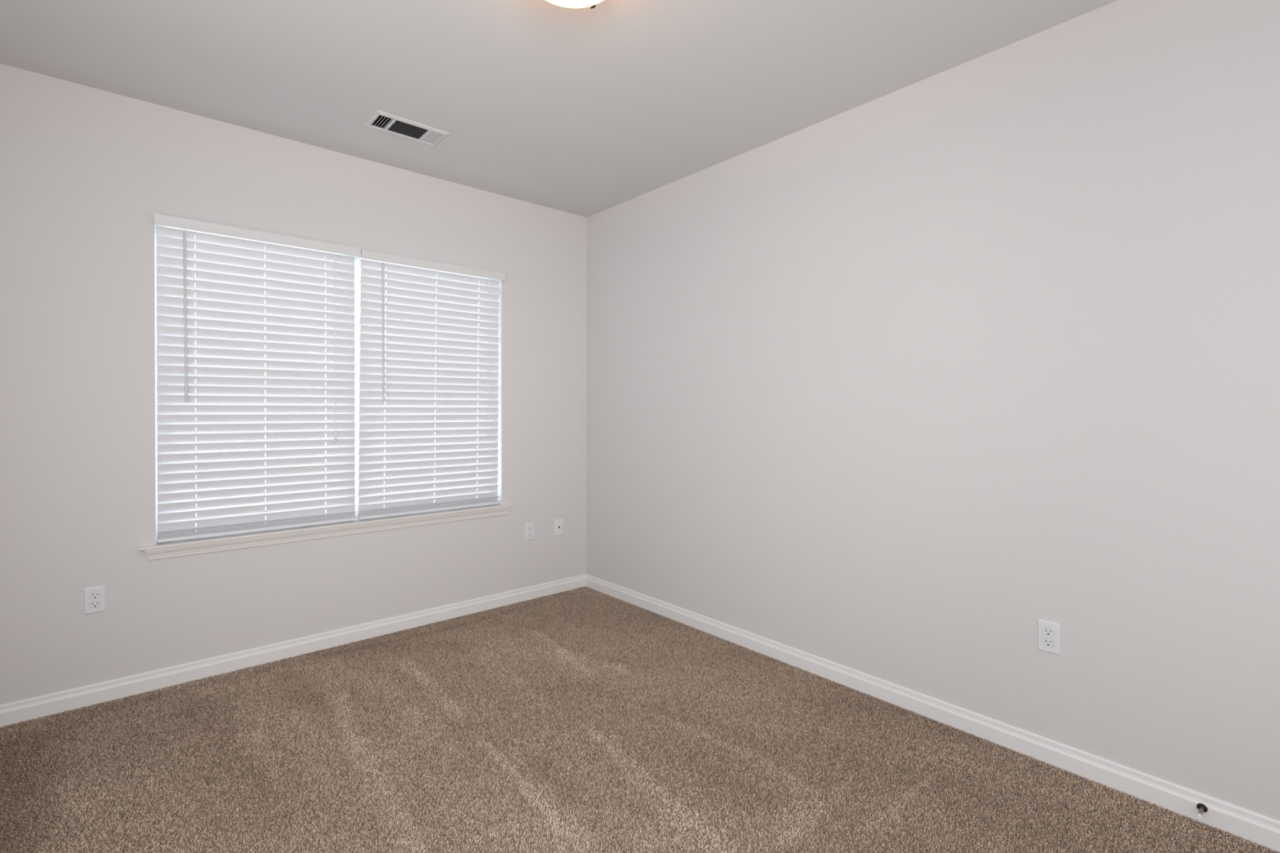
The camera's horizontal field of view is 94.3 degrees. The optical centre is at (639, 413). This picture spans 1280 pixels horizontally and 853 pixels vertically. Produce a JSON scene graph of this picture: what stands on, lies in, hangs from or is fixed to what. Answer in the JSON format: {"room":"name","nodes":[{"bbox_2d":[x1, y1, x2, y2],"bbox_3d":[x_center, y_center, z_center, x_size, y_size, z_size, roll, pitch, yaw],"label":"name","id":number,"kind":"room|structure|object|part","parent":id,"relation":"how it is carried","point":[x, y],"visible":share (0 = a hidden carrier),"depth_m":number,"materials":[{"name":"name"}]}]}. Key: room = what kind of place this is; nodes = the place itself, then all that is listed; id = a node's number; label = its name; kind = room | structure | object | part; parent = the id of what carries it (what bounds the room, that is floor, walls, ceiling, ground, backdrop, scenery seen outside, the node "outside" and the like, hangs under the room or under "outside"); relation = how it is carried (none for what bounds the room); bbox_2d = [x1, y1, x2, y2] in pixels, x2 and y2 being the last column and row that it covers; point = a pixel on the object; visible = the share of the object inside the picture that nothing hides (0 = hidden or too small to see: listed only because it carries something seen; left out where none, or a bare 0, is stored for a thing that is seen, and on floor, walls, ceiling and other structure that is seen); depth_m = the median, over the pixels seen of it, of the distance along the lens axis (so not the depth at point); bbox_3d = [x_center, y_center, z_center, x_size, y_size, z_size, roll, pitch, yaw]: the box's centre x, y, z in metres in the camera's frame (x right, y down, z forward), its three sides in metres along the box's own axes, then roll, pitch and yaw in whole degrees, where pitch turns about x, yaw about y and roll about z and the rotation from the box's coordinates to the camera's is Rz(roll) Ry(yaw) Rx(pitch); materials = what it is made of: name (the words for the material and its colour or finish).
{"room":"empty bedroom","nodes":[
{"label":"empty bedroom","id":0,"kind":"room"},
{"bbox_2d":[0,62,586,704],"bbox_3d":[-1.704,-0.053,3.314,3.650,2.950,0.150,0,1,-41],"label":"wall","id":1,"kind":"structure","parent":0,"point":[86,171],"depth_m":2.75,"materials":[{"name":"white paint"}]},
{"bbox_2d":[84,585,106,614],"bbox_3d":[-2.397,0.822,2.612,0.070,0.115,0.007,0,1,-41],"label":"wall outlet","id":2,"kind":"object","parent":1,"relation":"attached to","point":[95,597],"visible":1,"depth_m":2.61,"materials":[{"name":"white plastic"}]},
{"bbox_2d":[89,600,100,608],"bbox_3d":[-2.395,0.842,2.610,0.034,0.029,0.002,0,1,-41],"label":"receptacle","id":3,"kind":"object","parent":2,"relation":"attached to","point":[93,604],"depth_m":2.61,"materials":[{"name":"white plastic"}]},
{"bbox_2d":[89,591,100,599],"bbox_3d":[-2.395,0.803,2.610,0.034,0.029,0.002,0,1,-41],"label":"receptacle","id":4,"kind":"object","parent":2,"relation":"attached to","point":[93,595],"depth_m":2.61,"materials":[{"name":"white plastic"}]},
{"bbox_2d":[0,573,586,728],"bbox_3d":[-1.653,1.233,3.262,3.350,0.090,0.014,0,1,-41],"label":"baseboard","id":5,"kind":"structure","parent":1,"relation":"attached to","point":[33,708],"depth_m":2.99,"materials":[{"name":"white paint"}]},
{"bbox_2d":[139,224,512,560],"bbox_3d":[-1.611,-0.122,3.371,1.887,1.594,0.183,0,1,-41],"label":"window","id":6,"kind":"structure","parent":1,"relation":"in","point":[169,549],"depth_m":3.30,"materials":[{"name":"white plastic"}]},
{"bbox_2d":[154,213,360,542],"bbox_3d":[-1.914,-0.157,3.042,0.890,1.516,0.094,0,1,-41],"label":"window blind","id":7,"kind":"object","parent":6,"relation":"attached to","point":[215,433],"visible":1,"depth_m":3.01,"materials":[{"name":"white plastic"}]},
{"bbox_3d":[-2.143,-0.145,2.861,0.003,1.464,0.039,0,1,-35],"label":"ladder cord","id":8,"kind":"part","parent":7,"relation":"part of","materials":[{"name":"white fabric"}]},
{"bbox_3d":[-1.931,0.593,3.062,0.862,0.016,0.051,0,1,-41],"label":"rail","id":9,"kind":"part","parent":7,"relation":"part of","materials":[{"name":"white plastic"}]},
{"bbox_3d":[-1.927,-0.146,3.050,0.003,1.464,0.039,0,1,-35],"label":"ladder cord","id":10,"kind":"part","parent":7,"relation":"part of","materials":[{"name":"white fabric"}]},
{"bbox_3d":[-1.714,-0.147,3.236,0.003,1.464,0.039,0,1,-35],"label":"ladder cord","id":11,"kind":"part","parent":7,"relation":"part of","materials":[{"name":"white fabric"}]},
{"bbox_3d":[-1.665,-0.373,3.247,0.007,1.012,0.013,0,1,-36],"label":"lift cord","id":12,"kind":"part","parent":7,"relation":"part of","materials":[{"name":"white fabric"}]},
{"bbox_3d":[-1.598,0.615,3.360,1.887,0.014,0.139,0,1,-41],"label":"sill","id":13,"kind":"part","parent":6,"relation":"part of","materials":[{"name":"white paint"}]},
{"bbox_3d":[-1.330,-0.515,3.718,0.842,0.752,0.018,0,1,-41],"label":"sash","id":14,"kind":"part","parent":6,"relation":"part of","materials":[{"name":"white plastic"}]},
{"bbox_3d":[-1.318,0.211,3.708,0.842,0.747,0.018,0,1,-41],"label":"sash","id":15,"kind":"part","parent":6,"relation":"part of","materials":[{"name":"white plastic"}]},
{"bbox_2d":[356,248,505,519],"bbox_3d":[-1.245,-0.159,3.628,0.884,1.514,0.094,0,1,-41],"label":"window blind","id":16,"kind":"object","parent":6,"relation":"attached to","point":[424,338],"visible":1,"depth_m":3.60,"materials":[{"name":"white plastic"}]},
{"bbox_3d":[-1.479,-0.148,3.442,0.015,1.464,0.042,0,0,-30],"label":"ladder cord","id":17,"kind":"part","parent":16,"relation":"part of","materials":[{"name":"white fabric"}]},
{"bbox_3d":[-1.267,0.590,3.643,0.864,0.016,0.051,0,1,-41],"label":"rail","id":18,"kind":"part","parent":16,"relation":"part of","materials":[{"name":"white plastic"}]},
{"bbox_3d":[-1.254,-0.149,3.639,0.015,1.464,0.042,0,0,-30],"label":"ladder cord","id":19,"kind":"part","parent":16,"relation":"part of","materials":[{"name":"white fabric"}]},
{"bbox_3d":[-1.044,-0.150,3.823,0.015,1.464,0.042,0,0,-30],"label":"ladder cord","id":20,"kind":"part","parent":16,"relation":"part of","materials":[{"name":"white fabric"}]},
{"bbox_3d":[-0.983,-0.384,3.844,0.007,0.998,0.013,0,1,-36],"label":"lift cord","id":21,"kind":"part","parent":16,"relation":"part of","materials":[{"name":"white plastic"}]},
{"bbox_2d":[524,522,534,540],"bbox_3d":[-0.750,0.808,4.052,0.070,0.115,0.007,0,1,-41],"label":"wall outlet","id":22,"kind":"object","parent":1,"relation":"attached to","point":[529,527],"visible":1,"depth_m":4.05,"materials":[{"name":"white plastic"}]},
{"bbox_2d":[554,518,563,535],"bbox_3d":[-0.573,0.808,4.204,0.070,0.115,0.012,0,1,-41],"label":"cable jack","id":23,"kind":"object","parent":1,"relation":"attached to","point":[558,523],"visible":1,"depth_m":4.20,"materials":[{"name":"white plastic"}]},
{"bbox_2d":[0,0,1117,217],"bbox_3d":[-0.237,-1.464,1.630,3.350,0.100,4.300,0,1,-41],"label":"ceiling","id":24,"kind":"structure","parent":0,"point":[585,112],"depth_m":2.43,"materials":[{"name":"white paint"}]},
{"bbox_2d":[364,110,449,146],"bbox_3d":[-1.165,-1.503,2.981,0.355,0.174,0.200,0,1,-41],"label":"ceiling vent","id":25,"kind":"object","parent":24,"relation":"in","point":[384,122],"visible":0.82,"depth_m":2.98,"materials":[{"name":"white metal"}]},
{"bbox_2d":[545,0,604,8],"bbox_3d":[-0.209,-1.358,1.819,0.312,0.115,0.321,0,1,-41],"label":"ceiling lamp","id":26,"kind":"object","parent":24,"relation":"attached to","point":[565,3],"visible":1,"depth_m":1.91,"materials":[{"name":"white glass"}]},
{"bbox_2d":[0,586,1276,852],"bbox_3d":[-0.242,1.364,1.650,3.350,0.144,4.300,0,1,-41],"label":"floor","id":27,"kind":"structure","parent":0,"point":[685,646],"depth_m":2.09,"materials":[{"name":"brown carpet"}]},
{"bbox_2d":[0,586,1279,852],"bbox_3d":[-0.241,1.288,1.650,3.322,0.007,4.272,0,1,-41],"label":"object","id":28,"kind":"structure","parent":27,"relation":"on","point":[580,593],"depth_m":2.22,"materials":[{"name":"brown carpet"}]},
{"bbox_2d":[586,0,1279,821],"bbox_3d":[1.127,-0.044,2.736,0.150,2.950,4.450,0,1,-41],"label":"wall","id":29,"kind":"structure","parent":0,"point":[892,387],"depth_m":2.31,"materials":[{"name":"white paint"}]},
{"bbox_2d":[585,573,1279,852],"bbox_3d":[1.014,1.242,2.748,0.014,0.090,4.300,0,1,-41],"label":"baseboard","id":30,"kind":"structure","parent":29,"relation":"attached to","point":[1261,829],"depth_m":2.30,"materials":[{"name":"white paint"}]},
{"bbox_2d":[1196,803,1207,819],"bbox_3d":[1.745,1.244,1.848,0.070,0.025,0.025,0,1,-41],"label":"door stop","id":31,"kind":"object","parent":30,"relation":"attached to","point":[1202,808],"visible":1,"depth_m":1.86,"materials":[{"name":"rubber"}]},
{"bbox_3d":[1.749,1.244,1.852,0.050,0.011,0.011,0,1,-41],"label":"stem","id":32,"kind":"part","parent":31,"relation":"part of","materials":[{"name":"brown metal"}]},
{"bbox_3d":[1.769,1.244,1.870,0.005,0.025,0.025,0,1,-41],"label":"plate","id":33,"kind":"part","parent":31,"relation":"part of","materials":[{"name":"brown metal"}]},
{"bbox_2d":[1037,618,1060,655],"bbox_3d":[1.506,0.826,2.189,0.007,0.115,0.070,0,1,-41],"label":"wall outlet","id":34,"kind":"object","parent":29,"relation":"attached to","point":[1048,633],"visible":1,"depth_m":2.19,"materials":[{"name":"white plastic"}]},
{"bbox_2d":[1042,638,1053,647],"bbox_3d":[1.504,0.845,2.187,0.002,0.029,0.034,0,1,-41],"label":"receptacle","id":35,"kind":"object","parent":34,"relation":"attached to","point":[1046,642],"depth_m":2.19,"materials":[{"name":"white plastic"}]},
{"bbox_2d":[1043,627,1053,636],"bbox_3d":[1.504,0.806,2.187,0.002,0.029,0.034,0,1,-41],"label":"receptacle","id":36,"kind":"object","parent":34,"relation":"attached to","point":[1047,632],"depth_m":2.19,"materials":[{"name":"white plastic"}]}
]}

